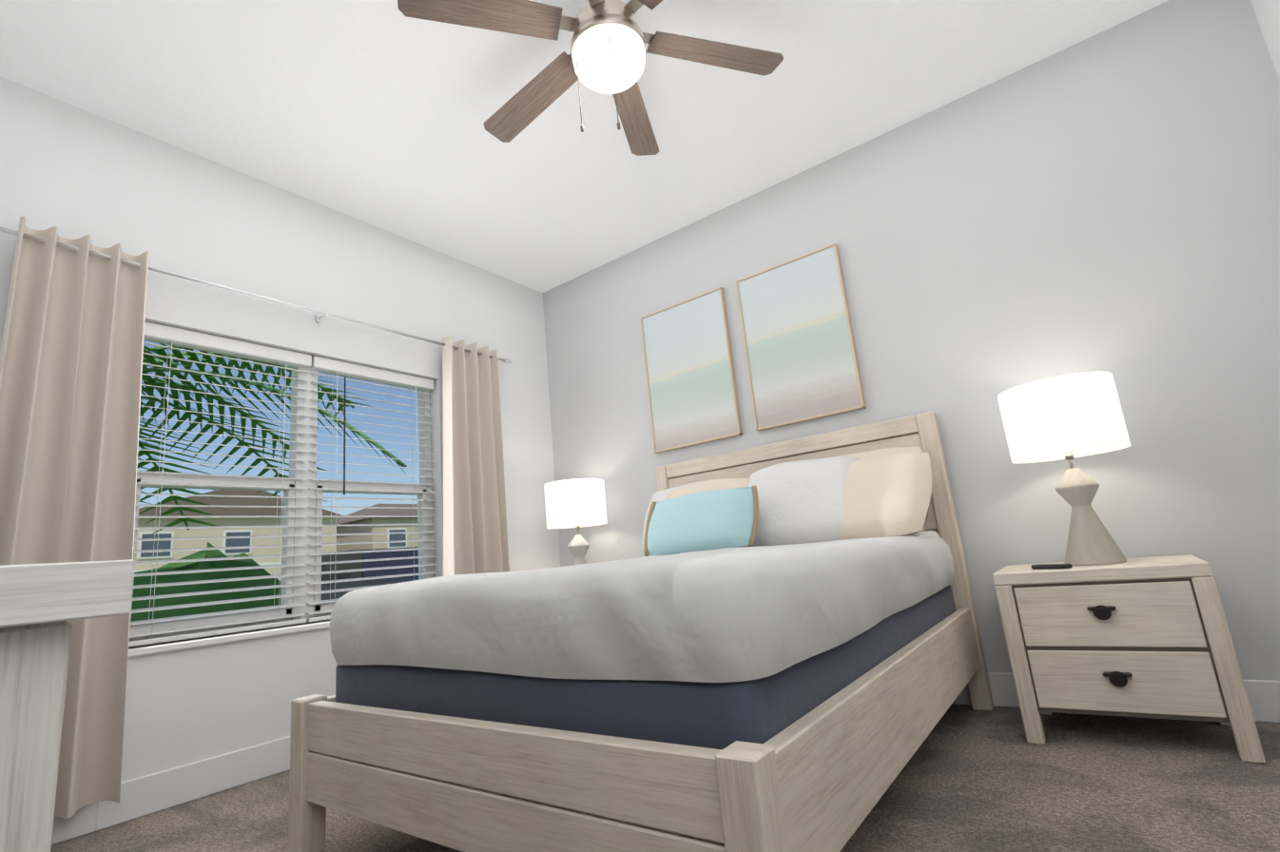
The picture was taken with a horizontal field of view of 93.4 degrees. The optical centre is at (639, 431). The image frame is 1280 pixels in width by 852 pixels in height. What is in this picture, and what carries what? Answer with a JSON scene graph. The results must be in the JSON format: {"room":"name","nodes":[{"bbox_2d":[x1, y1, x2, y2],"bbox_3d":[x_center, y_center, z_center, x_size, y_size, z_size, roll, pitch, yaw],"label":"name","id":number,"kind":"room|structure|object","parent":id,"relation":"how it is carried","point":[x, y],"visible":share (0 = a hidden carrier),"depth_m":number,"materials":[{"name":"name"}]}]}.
{"room":"bedroom","nodes":[
{"label":"bedroom","id":0,"kind":"room"},
{"bbox_2d":[0,76,560,781],"bbox_3d":[-1.666,0.136,2.945,0.160,2.740,3.664,-14,-14,35],"label":"wall","id":1,"kind":"structure","parent":0,"point":[70,171],"depth_m":2.77,"materials":[{"name":"paint"}]},
{"bbox_2d":[0,215,511,818],"bbox_3d":[-1.532,0.350,2.780,0.158,2.030,2.550,-14,-14,35],"label":"curtain","id":2,"kind":"object","parent":1,"relation":"attached to","point":[70,364],"visible":0.71,"depth_m":2.20,"materials":[{"name":"beige fabric"},{"name":"silver metal"}]},
{"bbox_2d":[127,339,434,658],"bbox_3d":[-1.619,0.272,2.933,0.175,1.340,1.430,-14,-14,35],"label":"window","id":3,"kind":"structure","parent":1,"relation":"in","point":[296,436],"depth_m":2.88,"materials":[{"name":"white plastic"}]},
{"bbox_2d":[128,321,437,647],"bbox_3d":[-1.612,0.255,2.929,0.068,1.302,1.406,-14,-14,35],"label":"window blinds","id":4,"kind":"object","parent":3,"relation":"attached to","point":[171,336],"visible":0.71,"depth_m":2.76,"materials":[{"name":"white plastic"}]},
{"bbox_2d":[51,672,1279,845],"bbox_3d":[0.033,1.014,1.539,3.810,0.135,3.344,-14,-14,35],"label":"baseboard","id":5,"kind":"structure","parent":1,"relation":"attached to","point":[143,796],"depth_m":2.26,"materials":[{"name":"white paint"}]},
{"bbox_2d":[0,0,1168,292],"bbox_3d":[-0.219,-1.614,2.091,3.850,0.050,3.384,-14,-14,35],"label":"ceiling","id":6,"kind":"structure","parent":0,"point":[377,112],"depth_m":2.63,"materials":[{"name":"white paint"}]},
{"bbox_2d":[397,0,783,155],"bbox_3d":[-0.103,-1.243,2.019,1.322,0.722,1.235,-14,-14,35],"label":"ceiling fan","id":7,"kind":"object","parent":6,"relation":"hanging from","point":[610,39],"visible":1,"depth_m":2.01,"materials":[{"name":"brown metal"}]},
{"bbox_2d":[50,703,1279,851],"bbox_3d":[0.041,1.105,1.520,3.850,0.050,3.384,-14,-14,35],"label":"floor","id":8,"kind":"structure","parent":0,"point":[968,778],"depth_m":1.77,"materials":[{"name":"carpet"}]},
{"bbox_2d":[0,559,135,851],"bbox_3d":[-0.987,0.578,0.573,1.230,0.780,0.450,-14,-14,35],"label":"dresser","id":9,"kind":"object","parent":8,"relation":"on","point":[41,605],"visible":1,"depth_m":0.43,"materials":[{"name":"white wood"}]},
{"bbox_2d":[288,411,994,851],"bbox_3d":[0.175,0.569,2.245,1.560,1.265,2.098,-14,-14,35],"label":"bed","id":10,"kind":"object","parent":8,"relation":"on","point":[773,648],"visible":1,"depth_m":1.37,"materials":[{"name":"white wood"}]},
{"bbox_2d":[991,554,1265,763],"bbox_3d":[1.657,0.757,2.115,0.590,0.570,0.449,-14,-14,35],"label":"nightstand","id":11,"kind":"object","parent":8,"relation":"on","point":[1145,637],"visible":1,"depth_m":1.95,"materials":[{"name":"white wood"}]},
{"bbox_2d":[1030,563,1072,569],"bbox_3d":[1.454,0.478,2.130,0.042,0.015,0.130,-1,-12,-19],"label":"remote","id":12,"kind":"object","parent":11,"relation":"on","point":[1049,566],"visible":1,"depth_m":2.12,"materials":[{"name":"black plastic"}]},
{"bbox_2d":[997,371,1131,565],"bbox_3d":[1.613,0.154,2.244,0.370,0.665,0.370,-14,-14,35],"label":"lamp","id":13,"kind":"object","parent":11,"relation":"on","point":[1070,417],"visible":0.98,"depth_m":2.15,"materials":[{"name":"ceramic"},{"name":"white linen fabric"},{"name":"brushed nickel"}]},
{"bbox_3d":[-0.326,1.248,3.548,0.590,0.570,0.449,-14,-14,35],"label":"nightstand","id":14,"kind":"object","parent":8,"relation":"on","visible":0},
{"bbox_2d":[543,478,607,564],"bbox_3d":[-0.378,0.646,3.683,0.370,0.665,0.370,-14,-14,35],"label":"lamp","id":15,"kind":"object","parent":14,"relation":"on","point":[576,503],"visible":0.98,"depth_m":3.58,"materials":[{"name":"white ceramic"},{"name":"white fabric"},{"name":"brushed nickel"}]},
{"bbox_2d":[543,0,1279,680],"bbox_3d":[1.026,-0.079,3.148,3.970,2.740,0.160,-14,-14,35],"label":"wall","id":16,"kind":"structure","parent":0,"point":[1108,200],"depth_m":2.57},
{"bbox_2d":[640,287,742,453],"bbox_3d":[0.289,-0.354,3.618,0.590,0.885,0.035,-14,-14,35],"label":"picture","id":17,"kind":"object","parent":16,"relation":"attached to","point":[691,382],"visible":1,"depth_m":3.59,"materials":[{"name":"light wood"},{"name":"canvas"}]},
{"bbox_2d":[736,243,866,431],"bbox_3d":[0.835,-0.489,3.224,0.584,0.885,0.035,-14,-14,35],"label":"picture","id":18,"kind":"object","parent":16,"relation":"attached to","point":[802,358],"visible":1,"depth_m":3.20,"materials":[{"name":"light natural wood"},{"name":"canvas"}]},
{"bbox_2d":[1250,0,1279,81],"bbox_3d":[1.489,-0.645,0.665,0.160,2.740,3.344,-14,-14,35],"label":"wall","id":19,"kind":"structure","parent":0,"point":[1267,12],"depth_m":2.19,"materials":[{"name":"paint"}]},
{"label":"outside","id":20,"kind":"structure","parent":0,"visible":0},
{"bbox_3d":[-38.188,15.654,51.570,119.840,0.120,200.000,-14,-14,35],"label":"ground","id":21,"kind":"structure","parent":20,"visible":0},
{"bbox_2d":[130,542,281,625],"bbox_3d":[-2.833,1.373,3.441,2.130,1.450,9.000,-14,-14,35],"label":"hedge","id":22,"kind":"object","parent":21,"relation":"on","point":[181,589],"visible":0.15,"depth_m":3.28,"materials":[{"name":"green plant"}]},
{"bbox_2d":[134,489,347,581],"bbox_3d":[-27.323,7.831,37.801,10.800,7.500,12.301,-14,-14,35],"label":"house","id":23,"kind":"structure","parent":21,"relation":"on","point":[209,533],"depth_m":34.69,"materials":[{"name":"beige paint"}]},
{"bbox_2d":[136,341,407,535],"bbox_3d":[-4.436,0.640,4.165,5.176,3.472,5.243,-14,-14,35],"label":"palm tree","id":24,"kind":"object","parent":21,"relation":"on","point":[160,371],"visible":0.23,"depth_m":5.32,"materials":[{"name":"green plant"}]},
{"bbox_2d":[320,546,418,603],"bbox_3d":[-5.299,3.311,12.345,4.820,1.780,1.910,-14,-14,35],"label":"fence","id":25,"kind":"object","parent":21,"relation":"on","point":[361,565],"visible":0.04,"depth_m":11.62,"materials":[{"name":"grey painted wood"}]},
{"bbox_2d":[347,504,417,550],"bbox_3d":[-19.061,9.480,48.669,10.800,7.200,11.800,-14,-14,35],"label":"house","id":26,"kind":"structure","parent":21,"relation":"on","point":[364,512],"depth_m":43.08,"materials":[{"name":"beige paint"}]}
]}

